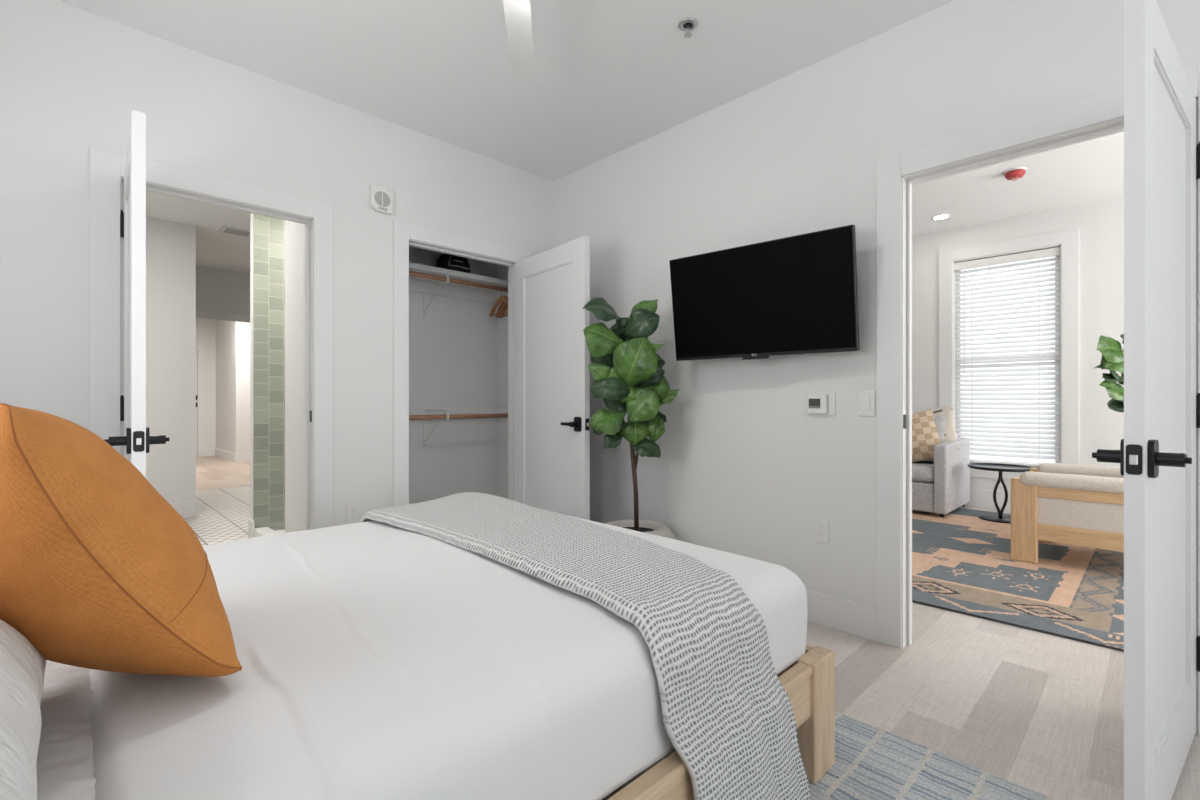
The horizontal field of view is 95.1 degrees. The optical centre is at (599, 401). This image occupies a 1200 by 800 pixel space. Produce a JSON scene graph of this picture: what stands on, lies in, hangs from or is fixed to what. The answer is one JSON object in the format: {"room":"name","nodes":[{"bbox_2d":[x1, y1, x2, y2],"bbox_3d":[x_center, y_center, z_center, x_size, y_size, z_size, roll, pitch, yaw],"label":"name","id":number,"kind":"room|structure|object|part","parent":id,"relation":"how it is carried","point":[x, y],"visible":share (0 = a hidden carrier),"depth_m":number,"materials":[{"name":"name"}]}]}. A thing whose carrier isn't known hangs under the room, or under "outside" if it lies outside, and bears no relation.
{"room":"bedroom","nodes":[
{"label":"bedroom","id":0,"kind":"room"},
{"bbox_2d":[146,217,195,502],"bbox_3d":[-4.106,-0.285,3.895,2.180,2.690,4.809,0,0,-44],"label":"wall","id":1,"kind":"structure","parent":0,"point":[170,246],"depth_m":4.95,"materials":[{"name":"paint"}]},
{"bbox_2d":[170,500,197,517],"bbox_3d":[-5.109,0.987,5.002,2.094,0.147,1.824,0,0,-44],"label":"baseboard","id":2,"kind":"structure","parent":1,"relation":"attached to","point":[187,509],"depth_m":5.03,"materials":[{"name":"paint"}]},
{"bbox_2d":[146,191,249,272],"bbox_3d":[-3.312,-1.680,4.672,4.400,0.100,4.809,0,0,-44],"label":"ceiling","id":3,"kind":"structure","parent":0,"point":[214,249],"depth_m":5.07,"materials":[{"name":"paint"}]},
{"bbox_2d":[218,226,249,236],"bbox_3d":[-3.469,-1.625,5.246,0.260,0.010,0.220,0,0,-44],"label":"ceiling vent","id":4,"kind":"object","parent":3,"relation":"in","point":[224,229],"visible":0.8,"depth_m":5.22,"materials":[{"name":"white plastic"}]},
{"bbox_2d":[223,228,249,235],"bbox_3d":[-3.468,-1.621,5.246,0.200,0.002,0.168,0,0,-44],"label":"grille","id":5,"kind":"object","parent":4,"relation":"attached to","point":[234,231],"depth_m":5.22,"materials":[{"name":"grey plastic"}]},
{"bbox_2d":[196,318,215,456],"bbox_3d":[-6.077,-0.285,8.926,6.400,2.690,4.940,0,0,-44],"label":"wall","id":6,"kind":"structure","parent":0,"point":[205,328],"depth_m":10.72,"materials":[{"name":"paint"}]},
{"bbox_2d":[196,350,197,456],"bbox_3d":[-8.058,0.030,10.250,0.900,2.060,0.074,0,0,-44],"label":"door","id":7,"kind":"structure","parent":6,"relation":"in","point":[197,350],"depth_m":10.57,"materials":[{"name":"paint"}]},
{"bbox_2d":[196,345,203,456],"bbox_3d":[-8.081,-0.020,10.267,1.110,2.160,0.020,0,0,-44],"label":"door frame","id":8,"kind":"structure","parent":6,"relation":"attached to","point":[200,348],"depth_m":10.61,"materials":[{"name":"paint"}]},
{"bbox_2d":[204,448,249,462],"bbox_3d":[-5.985,0.980,11.091,3.040,0.160,1.774,0,0,-44],"label":"baseboard","id":9,"kind":"structure","parent":6,"relation":"attached to","point":[244,457],"depth_m":9.93,"materials":[{"name":"paint"}]},
{"bbox_2d":[183,486,249,545],"bbox_3d":[-3.312,1.085,4.672,4.200,0.050,4.809,0,0,-44],"label":"floor","id":10,"kind":"structure","parent":0,"point":[223,513],"depth_m":5.08,"materials":[{"name":"tile"}]},
{"bbox_2d":[254,527,284,537],"bbox_3d":[-2.008,1.018,4.296,1.040,0.085,0.840,0,0,-44],"label":"shower base","id":11,"kind":"object","parent":10,"relation":"on","point":[263,531],"visible":0.15,"depth_m":4.17,"materials":[{"name":"white ceramic"}]},
{"bbox_2d":[196,266,249,314],"bbox_3d":[-4.314,-0.285,7.125,6.400,2.690,0.100,0,0,-44],"label":"wall","id":12,"kind":"structure","parent":0,"point":[217,290],"depth_m":6.74,"materials":[{"name":"paint"}]},
{"bbox_2d":[196,310,249,322],"bbox_3d":[-4.389,-1.050,6.973,1.720,0.100,0.014,0,0,-44],"label":"door frame","id":13,"kind":"structure","parent":12,"relation":"attached to","point":[201,314],"depth_m":6.73,"materials":[{"name":"paint"}]},
{"bbox_2d":[196,456,249,490],"bbox_3d":[-6.007,1.060,8.855,6.200,0.001,4.940,0,0,-44],"label":"floor","id":14,"kind":"structure","parent":0,"point":[212,472],"depth_m":8.14,"materials":[{"name":"brown wood"}]},
{"bbox_2d":[216,320,249,453],"bbox_3d":[-5.922,-0.285,11.163,2.850,2.690,1.760,0,0,-44],"label":"wall","id":15,"kind":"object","parent":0,"point":[232,338],"visible":0.21,"depth_m":9.73,"materials":[{"name":"paint"}]},
{"bbox_2d":[250,213,284,530],"bbox_3d":[-2.015,-0.285,4.954,1.950,2.690,0.080,0,0,-44],"label":"wall","id":16,"kind":"structure","parent":0,"point":[251,214],"depth_m":4.27,"materials":[{"name":"paint"}]},
{"bbox_2d":[248,519,253,538],"bbox_3d":[-2.699,0.987,4.250,0.014,0.147,0.130,0,0,-44],"label":"baseboard","id":17,"kind":"structure","parent":16,"relation":"attached to","point":[250,522],"depth_m":4.24,"materials":[{"name":"paint"}]},
{"bbox_2d":[253,214,284,528],"bbox_3d":[-2.268,-0.315,4.643,1.148,2.629,0.010,0,0,-44],"label":"tiled wall","id":18,"kind":"structure","parent":16,"relation":"attached to","point":[268,232],"depth_m":4.30,"materials":[{"name":"green tile"}]},
{"bbox_2d":[0,0,552,525],"bbox_3d":[-1.532,-0.285,2.969,3.442,2.690,0.115,0,0,-44],"label":"wall","id":19,"kind":"structure","parent":0,"point":[72,79],"depth_m":2.57,"materials":[{"name":"paint"}]},
{"bbox_2d":[104,110,168,477],"bbox_3d":[-1.790,0.044,2.106,0.168,2.008,0.810,0,0,-42],"label":"door","id":20,"kind":"structure","parent":19,"relation":"in","point":[136,439],"depth_m":1.82,"materials":[{"name":"paint"}]},
{"bbox_3d":[-1.523,0.130,1.813,0.029,0.068,0.002,0,0,-42],"label":"latch plate","id":21,"kind":"part","parent":20,"relation":"part of","materials":[{"name":"black metal"}]},
{"bbox_2d":[90,146,332,529],"bbox_3d":[-1.829,-0.004,2.672,0.963,2.128,0.133,0,0,-44],"label":"door frame","id":22,"kind":"structure","parent":19,"relation":"attached to","point":[107,168],"depth_m":2.56,"materials":[{"name":"paint"}]},
{"bbox_2d":[346,502,359,523],"bbox_3d":[-1.368,0.620,3.042,0.072,0.118,0.009,0,0,-44],"label":"power outlet","id":23,"kind":"object","parent":19,"relation":"attached to","point":[352,509],"visible":0.88,"depth_m":3.04,"materials":[{"name":"white plastic"}]},
{"bbox_2d":[350,515,355,520],"bbox_3d":[-1.366,0.639,3.041,0.034,0.029,0.003,0,0,-44],"label":"receptacle","id":24,"kind":"object","parent":23,"relation":"attached to","point":[352,517],"depth_m":3.04,"materials":[{"name":"grey plastic"}]},
{"bbox_2d":[350,508,355,512],"bbox_3d":[-1.366,0.601,3.041,0.034,0.029,0.003,0,0,-44],"label":"receptacle","id":25,"kind":"object","parent":23,"relation":"attached to","point":[352,510],"depth_m":3.04,"materials":[{"name":"grey plastic"}]},
{"bbox_2d":[369,184,392,214],"bbox_3d":[-1.251,-1.158,3.141,0.126,0.145,0.031,0,0,-44],"label":"speaker","id":26,"kind":"object","parent":19,"relation":"attached to","point":[380,198],"visible":1,"depth_m":3.13},
{"bbox_2d":[374,191,389,206],"bbox_3d":[-1.240,-1.157,3.131,0.092,0.084,0.001,0,0,-44],"label":"speaker grille","id":27,"kind":"object","parent":26,"relation":"attached to","point":[381,198],"depth_m":3.13,"materials":[{"name":"white plastic"}]},
{"bbox_2d":[393,220,529,506],"bbox_3d":[-0.893,-0.001,3.587,0.987,2.122,0.133,0,0,-44],"label":"door frame","id":28,"kind":"structure","parent":19,"relation":"attached to","point":[405,235],"depth_m":3.25,"materials":[{"name":"paint"}]},
{"bbox_2d":[515,236,590,519],"bbox_3d":[-0.333,0.044,3.502,0.167,2.008,0.844,0,0,-39],"label":"door","id":29,"kind":"structure","parent":19,"relation":"in","point":[552,286],"depth_m":3.43,"materials":[{"name":"paint"}]},
{"bbox_3d":[-0.193,0.130,3.236,0.023,0.022,0.119,0,0,-39],"label":"lever","id":30,"kind":"part","parent":29,"relation":"part of","materials":[{"name":"black metal"}]},
{"bbox_3d":[-0.073,0.130,3.180,0.028,0.068,0.002,0,0,-39],"label":"latch plate","id":31,"kind":"part","parent":29,"relation":"part of","materials":[{"name":"black metal"}]},
{"bbox_2d":[285,220,304,532],"bbox_3d":[-1.767,-0.285,3.378,0.100,2.690,0.799,0,0,-44],"label":"wall","id":32,"kind":"structure","parent":0,"point":[294,232],"depth_m":3.50,"materials":[{"name":"paint"}]},
{"bbox_2d":[409,246,507,503],"bbox_3d":[-1.117,-0.285,3.952,1.472,2.690,0.709,0,0,-44],"label":"wall","id":33,"kind":"structure","parent":0,"point":[458,354],"depth_m":4.29,"materials":[{"name":"paint"}]},
{"bbox_2d":[409,408,507,447],"bbox_3d":[-1.139,0.196,3.964,1.253,0.298,0.458,0,0,-44],"label":"closet rod","id":34,"kind":"object","parent":33,"relation":"attached to","point":[424,414],"visible":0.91,"depth_m":4.11,"materials":[{"name":"brown wood"}]},
{"bbox_3d":[-1.196,0.177,4.003,0.316,0.242,0.011,0,0,44],"label":"arm","id":35,"kind":"part","parent":34,"relation":"part of","materials":[{"name":"white plastic"}]},
{"bbox_3d":[-1.083,0.105,3.907,1.253,0.033,0.033,0,0,-44],"label":"rod","id":36,"kind":"part","parent":34,"relation":"part of","materials":[{"name":"brown wood"}]},
{"bbox_2d":[409,271,507,317],"bbox_3d":[-1.180,-0.775,4.006,1.253,0.290,0.340,0,0,-44],"label":"closet rod","id":37,"kind":"object","parent":33,"relation":"attached to","point":[446,279],"visible":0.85,"depth_m":4.00,"materials":[{"name":"brown wood"}]},
{"bbox_3d":[-1.196,-0.798,4.003,0.316,0.242,0.011,0,0,44],"label":"arm","id":38,"kind":"part","parent":37,"relation":"part of","materials":[{"name":"white plastic"}]},
{"bbox_3d":[-1.083,-0.870,3.907,1.253,0.033,0.033,0,0,-44],"label":"rod","id":39,"kind":"part","parent":37,"relation":"part of","materials":[{"name":"brown wood"}]},
{"bbox_2d":[489,286,507,316],"bbox_3d":[-0.757,-0.789,4.226,0.028,0.212,0.410,0,0,-34],"label":"clothes hanger","id":40,"kind":"object","parent":37,"relation":"hanging from","point":[501,298],"visible":0.85,"depth_m":4.26,"materials":[{"name":"brown wood"}]},
{"bbox_2d":[496,287,507,317],"bbox_3d":[-0.723,-0.789,4.259,0.028,0.212,0.410,0,0,-31],"label":"clothes hanger","id":41,"kind":"object","parent":37,"relation":"hanging from","point":[502,304],"visible":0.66,"depth_m":4.35,"materials":[{"name":"brown wood"}]},
{"bbox_2d":[499,304,507,317],"bbox_3d":[-0.688,-0.789,4.294,0.028,0.212,0.410,0,0,-35],"label":"clothes hanger","id":42,"kind":"object","parent":37,"relation":"hanging from","point":[505,307],"visible":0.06,"depth_m":4.38,"materials":[{"name":"brown wood"}]},
{"bbox_2d":[409,262,507,302],"bbox_3d":[-1.187,-0.879,4.013,1.253,0.128,0.318,0,0,-44],"label":"closet shelf","id":43,"kind":"object","parent":33,"relation":"attached to","point":[416,284],"visible":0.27,"depth_m":4.15,"materials":[{"name":"paint"}]},
{"bbox_2d":[435,253,472,272],"bbox_3d":[-1.071,-1.019,4.029,0.245,0.147,0.195,0,0,-44],"label":"pouch","id":44,"kind":"object","parent":43,"relation":"on","point":[446,261],"visible":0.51,"depth_m":3.97,"materials":[{"name":"black fabric"}]},
{"bbox_2d":[57,0,953,180],"bbox_3d":[0.402,-1.680,0.828,3.442,0.100,5.651,0,0,-44],"label":"ceiling","id":45,"kind":"structure","parent":0,"point":[612,76],"depth_m":2.55,"materials":[{"name":"paint"}]},
{"bbox_2d":[503,0,535,78],"bbox_3d":[-0.322,-1.506,1.717,1.057,0.247,1.108,0,0,-44],"label":"ceiling fan","id":46,"kind":"object","parent":45,"relation":"hanging from","point":[518,16],"visible":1,"depth_m":2.17,"materials":[{"name":"white plastic"}]},
{"bbox_2d":[678,18,697,37],"bbox_3d":[0.379,-1.605,2.368,0.084,0.049,0.084,0,0,-44],"label":"sprinkler","id":47,"kind":"object","parent":45,"relation":"attached to","point":[687,24],"visible":1,"depth_m":2.36,"materials":[{"name":"silver metal"}]},
{"bbox_2d":[553,0,1199,606],"bbox_3d":[1.673,-0.365,2.071,0.115,2.850,5.651,0,0,-44],"label":"wall","id":48,"kind":"structure","parent":0,"point":[742,468],"depth_m":2.70,"materials":[{"name":"paint"}]},
{"bbox_2d":[656,320,665,340],"bbox_3d":[0.368,-0.430,3.316,0.009,0.118,0.072,0,0,-44],"label":"power outlet","id":49,"kind":"object","parent":48,"relation":"attached to","point":[661,330],"visible":0.97,"depth_m":3.31,"materials":[{"name":"white plastic"}]},
{"bbox_2d":[669,225,859,360],"bbox_3d":[0.800,-0.486,2.726,0.925,0.550,0.241,0,0,40],"label":"television","id":50,"kind":"object","parent":48,"relation":"attached to","point":[798,294],"visible":1,"depth_m":2.61,"materials":[{"name":"black plastic"}]},
{"bbox_2d":[805,393,834,414],"bbox_3d":[1.042,0.010,2.612,0.029,0.104,0.144,0,0,-44],"label":"thermostat","id":51,"kind":"object","parent":48,"relation":"attached to","point":[815,403],"visible":1,"depth_m":2.60,"materials":[{"name":"white plastic"}]},
{"bbox_2d":[814,517,828,543],"bbox_3d":[1.054,0.610,2.615,0.009,0.118,0.072,0,0,-44],"label":"power outlet","id":52,"kind":"object","parent":48,"relation":"attached to","point":[821,525],"visible":1,"depth_m":2.61,"materials":[{"name":"white plastic"}]},
{"bbox_2d":[817,531,824,537],"bbox_3d":[1.052,0.629,2.613,0.003,0.029,0.034,0,0,-44],"label":"receptacle","id":53,"kind":"object","parent":52,"relation":"attached to","point":[820,534],"depth_m":2.61,"materials":[{"name":"grey plastic"}]},
{"bbox_2d":[817,523,824,529],"bbox_3d":[1.052,0.591,2.613,0.003,0.029,0.034,0,0,-44],"label":"receptacle","id":54,"kind":"object","parent":52,"relation":"attached to","point":[820,526],"depth_m":2.61,"materials":[{"name":"grey plastic"}]},
{"bbox_2d":[807,590,876,640],"bbox_3d":[0.439,0.987,3.240,0.014,0.147,2.255,0,0,-44],"label":"baseboard","id":55,"kind":"structure","parent":48,"relation":"attached to","point":[858,619],"depth_m":2.54,"materials":[{"name":"paint"}]},
{"bbox_2d":[858,390,874,415],"bbox_3d":[1.198,0.005,2.467,0.010,0.116,0.070,0,0,-44],"label":"light switch","id":56,"kind":"object","parent":48,"relation":"attached to","point":[866,398],"visible":1,"depth_m":2.46,"materials":[{"name":"white plastic"}]},
{"bbox_2d":[877,64,1199,735],"bbox_3d":[1.642,-0.005,2.096,0.133,2.130,1.063,0,0,-44],"label":"door frame","id":57,"kind":"structure","parent":48,"relation":"attached to","point":[1100,115],"depth_m":2.37,"materials":[{"name":"paint"}]},
{"bbox_3d":[1.319,0.085,2.377,0.032,0.060,0.002,0,0,-44],"label":"strike plate","id":58,"kind":"part","parent":57,"relation":"part of","materials":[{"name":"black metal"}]},
{"bbox_2d":[1092,0,1199,799],"bbox_3d":[1.557,0.044,1.508,0.902,2.008,0.166,0,0,-37],"label":"door","id":59,"kind":"structure","parent":48,"relation":"in","point":[1156,456],"depth_m":1.37,"materials":[{"name":"paint"}]},
{"bbox_3d":[1.206,0.130,1.239,0.002,0.068,0.027,0,0,-37],"label":"latch plate","id":60,"kind":"part","parent":59,"relation":"part of","materials":[{"name":"black metal"}]},
{"bbox_2d":[806,506,1199,799],"bbox_3d":[1.825,1.060,2.242,7.455,0.001,5.851,0,0,-44],"label":"floor","id":61,"kind":"structure","parent":0,"point":[1043,713],"depth_m":1.96,"materials":[{"name":"wood"}]},
{"bbox_2d":[582,297,678,539],"bbox_3d":[0.165,0.241,3.027,0.559,1.638,0.484,0,0,-44],"label":"fig","id":62,"kind":"object","parent":61,"relation":"on","point":[627,372],"visible":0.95,"depth_m":2.92,"materials":[{"name":"plant"}]},
{"bbox_2d":[604,519,675,539],"bbox_3d":[0.192,0.874,3.056,0.480,0.372,0.480,0,0,-44],"label":"pot","id":63,"kind":"object","parent":62,"relation":"attached to","point":[647,526],"depth_m":3.12,"materials":[{"name":"ceramic"}]},
{"bbox_2d":[622,711,1056,799],"bbox_3d":[-0.168,1.054,1.514,1.878,0.010,3.100,0,0,-44],"label":"area rug","id":64,"kind":"object","parent":61,"relation":"on","point":[871,763],"visible":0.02,"depth_m":1.54,"materials":[{"name":"blue fabric"}]},
{"bbox_2d":[602,645,834,799],"bbox_3d":[-0.713,0.579,1.404,2.255,0.938,1.685,0,0,-44],"label":"frame","id":65,"kind":"object","parent":64,"relation":"on","point":[808,683],"visible":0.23,"depth_m":1.50,"materials":[{"name":"brown wood"}]},
{"bbox_3d":[-0.130,0.806,0.834,1.960,0.117,0.028,0,0,-44],"label":"rail","id":66,"kind":"part","parent":65,"relation":"part of","materials":[{"name":"brown wood"}]},
{"bbox_3d":[0.075,0.795,2.176,0.036,0.139,1.573,0,0,-44],"label":"foot rail","id":67,"kind":"part","parent":65,"relation":"part of","materials":[{"name":"brown wood"}]},
{"bbox_3d":[0.616,0.884,1.565,0.130,0.328,0.056,0,0,-44],"label":"leg","id":68,"kind":"part","parent":65,"relation":"part of","materials":[{"name":"brown wood"}]},
{"bbox_3d":[-0.711,0.638,1.416,2.088,0.263,1.532,0,0,-44],"label":"mattress","id":69,"kind":"object","parent":65,"relation":"on","visible":0},
{"bbox_2d":[36,660,96,799],"bbox_3d":[-1.178,0.574,0.958,0.745,0.172,1.551,0,0,-44],"label":"sheet","id":70,"kind":"object","parent":69,"relation":"on","point":[65,768],"visible":0.08,"depth_m":0.81,"materials":[{"name":"white fabric"}]},
{"bbox_3d":[-0.889,0.436,0.501,0.500,0.111,0.740,0,0,-44],"label":"pillow","id":71,"kind":"object","parent":70,"relation":"on","visible":0},
{"bbox_2d":[0,619,45,799],"bbox_3d":[-0.821,0.260,0.496,0.445,0.344,0.752,0,0,-44],"label":"pillow","id":72,"kind":"object","parent":71,"relation":"on","point":[22,667],"visible":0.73,"depth_m":0.60,"materials":[{"name":"white fabric"}]},
{"bbox_2d":[89,516,807,799],"bbox_3d":[-0.491,0.596,1.625,1.549,0.260,1.604,0,0,-44],"label":"duvet","id":73,"kind":"object","parent":69,"relation":"on","point":[378,660],"visible":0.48,"depth_m":0.97,"materials":[{"name":"white fabric"}]},
{"bbox_2d":[0,403,241,676],"bbox_3d":[-0.888,0.234,0.951,0.538,0.466,0.358,0,0,42],"label":"cushion","id":74,"kind":"object","parent":73,"relation":"on","point":[99,570],"visible":0.99,"depth_m":0.79,"materials":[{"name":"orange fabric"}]},
{"bbox_2d":[359,492,809,799],"bbox_3d":[-0.231,0.718,1.858,0.607,0.614,1.750,0,0,-44],"label":"throw blanket","id":75,"kind":"object","parent":69,"relation":"on","point":[728,715],"visible":0.94,"depth_m":1.29,"materials":[{"name":"grey fabric"}]},
{"bbox_2d":[912,508,1123,651],"bbox_3d":[2.617,1.054,4.156,3.125,0.012,2.400,0,0,-44],"label":"patterned rug","id":76,"kind":"object","parent":61,"relation":"on","point":[962,563],"visible":0.41,"depth_m":3.22,"materials":[{"name":"fabric"}]},
{"bbox_2d":[912,415,969,517],"bbox_3d":[2.690,0.585,5.987,0.900,0.926,2.105,0,0,-44],"label":"sofa","id":77,"kind":"object","parent":76,"relation":"on","point":[940,484],"visible":0.16,"depth_m":5.08,"materials":[{"name":"grey fabric"}]},
{"bbox_2d":[912,462,933,482],"bbox_3d":[2.940,0.671,5.567,0.663,0.155,0.954,0,0,-44],"label":"seat cushion","id":78,"kind":"object","parent":77,"relation":"on","point":[922,472],"depth_m":5.09,"materials":[{"name":"grey fabric"}]},
{"bbox_2d":[912,408,946,462],"bbox_3d":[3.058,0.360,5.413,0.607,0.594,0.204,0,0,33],"label":"cushion","id":79,"kind":"object","parent":77,"relation":"on","point":[925,437],"visible":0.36,"depth_m":5.30,"materials":[{"name":"beige fabric"}]},
{"bbox_2d":[932,404,959,449],"bbox_3d":[3.283,0.300,5.452,0.171,0.559,0.590,0,0,-26],"label":"cushion","id":80,"kind":"object","parent":77,"relation":"on","point":[950,434],"visible":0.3,"depth_m":5.29,"materials":[{"name":"beige fabric"}]},
{"bbox_3d":[3.382,0.685,5.265,0.880,0.654,0.105,0,0,-44],"label":"arm","id":81,"kind":"part","parent":77,"relation":"part of","materials":[{"name":"grey fabric"}]},
{"bbox_2d":[968,463,1034,522],"bbox_3d":[3.567,0.808,4.890,0.488,0.478,0.488,0,0,-44],"label":"side table","id":82,"kind":"object","parent":76,"relation":"on","point":[1001,468],"visible":0.91,"depth_m":4.88,"materials":[{"name":"black metal"}]},
{"bbox_3d":[3.567,0.814,4.890,0.129,0.440,0.023,0,0,0],"label":"stem","id":83,"kind":"part","parent":82,"relation":"part of","materials":[{"name":"black metal"}]},
{"bbox_2d":[1011,462,1123,563],"bbox_3d":[3.356,0.697,3.611,0.883,0.701,0.935,0,0,-44],"label":"armchair","id":84,"kind":"object","parent":76,"relation":"on","point":[1072,504],"visible":0.52,"depth_m":3.48,"materials":[{"name":"brown wood"}]},
{"bbox_3d":[2.795,0.775,3.617,0.055,0.545,0.140,0,0,-44],"label":"leg","id":85,"kind":"part","parent":84,"relation":"part of","materials":[{"name":"brown wood"}]},
{"bbox_3d":[3.338,0.775,4.148,0.055,0.545,0.140,0,0,-44],"label":"leg","id":86,"kind":"part","parent":84,"relation":"part of","materials":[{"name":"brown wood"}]},
{"bbox_3d":[3.068,0.580,3.338,0.039,0.065,0.640,0,0,-44],"label":"rail","id":87,"kind":"part","parent":84,"relation":"part of","materials":[{"name":"brown wood"}]},
{"bbox_3d":[3.068,0.839,3.338,0.039,0.107,0.640,0,0,-44],"label":"rail","id":88,"kind":"part","parent":84,"relation":"part of","materials":[{"name":"brown wood"}]},
{"bbox_3d":[3.069,0.699,3.339,0.022,0.173,0.640,0,0,-44],"label":"panel","id":89,"kind":"part","parent":84,"relation":"part of","materials":[{"name":"fabric"}]},
{"bbox_2d":[1093,334,1123,411],"bbox_3d":[4.031,0.113,4.055,0.696,1.869,0.542,0,0,-44],"label":"fig","id":90,"kind":"object","parent":76,"relation":"on","point":[1112,359],"visible":0.11,"depth_m":3.98,"materials":[{"name":"plant"}]},
{"bbox_2d":[912,196,1123,491],"bbox_3d":[4.281,-0.365,5.169,0.150,2.850,6.600,0,0,-44],"label":"wall","id":91,"kind":"structure","parent":0,"point":[1100,224],"depth_m":4.97,"materials":[{"name":"paint"}]},
{"bbox_2d":[965,489,1010,510],"bbox_3d":[4.223,0.970,5.112,0.014,0.180,6.600,0,0,-44],"label":"baseboard","id":92,"kind":"structure","parent":91,"relation":"attached to","point":[980,498],"depth_m":5.47,"materials":[{"name":"paint"}]},
{"bbox_2d":[954,247,1059,466],"bbox_3d":[3.990,-0.412,5.413,0.074,2.055,0.848,0,0,-44],"label":"window blind","id":93,"kind":"object","parent":91,"relation":"attached to","point":[1028,417],"visible":0.89,"depth_m":5.38,"materials":[{"name":"white plastic"}]},
{"bbox_3d":[3.997,0.603,5.420,0.050,0.025,0.836,0,0,-44],"label":"rail","id":94,"kind":"part","parent":93,"relation":"part of","materials":[{"name":"white plastic"}]},
{"bbox_2d":[939,228,1078,479],"bbox_3d":[3.988,-0.409,5.411,0.150,2.338,1.148,0,0,-44],"label":"window","id":95,"kind":"structure","parent":91,"relation":"attached to","point":[1067,240],"depth_m":5.16,"materials":[{"name":"paint"}]},
{"bbox_3d":[3.985,0.695,5.408,0.140,0.130,1.148,0,0,-44],"label":"sill","id":96,"kind":"part","parent":95,"relation":"part of","materials":[{"name":"paint"}]},
{"bbox_3d":[4.022,-0.409,5.444,0.035,2.078,0.848,0,0,-44],"label":"sash","id":97,"kind":"part","parent":95,"relation":"part of","materials":[{"name":"paint"}]},
{"bbox_2d":[912,131,1123,236],"bbox_3d":[2.888,-1.840,3.806,4.048,0.100,6.800,0,0,-44],"label":"ceiling","id":98,"kind":"structure","parent":0,"point":[1089,171],"depth_m":4.58,"materials":[{"name":"paint"}]},
{"bbox_2d":[931,214,950,219],"bbox_3d":[3.300,-1.787,5.312,0.164,0.006,0.164,0,0,-44],"label":"recessed light","id":99,"kind":"object","parent":98,"relation":"in","point":[943,216],"visible":1,"depth_m":5.32,"materials":[{"name":"white plastic"}]},
{"bbox_2d":[1003,167,1026,180],"bbox_3d":[3.215,-1.756,4.254,0.150,0.068,0.150,0,0,-44],"label":"fire alarm","id":100,"kind":"object","parent":98,"relation":"attached to","point":[1013,174],"visible":1,"depth_m":4.22,"materials":[{"name":"red plastic"}]}
]}

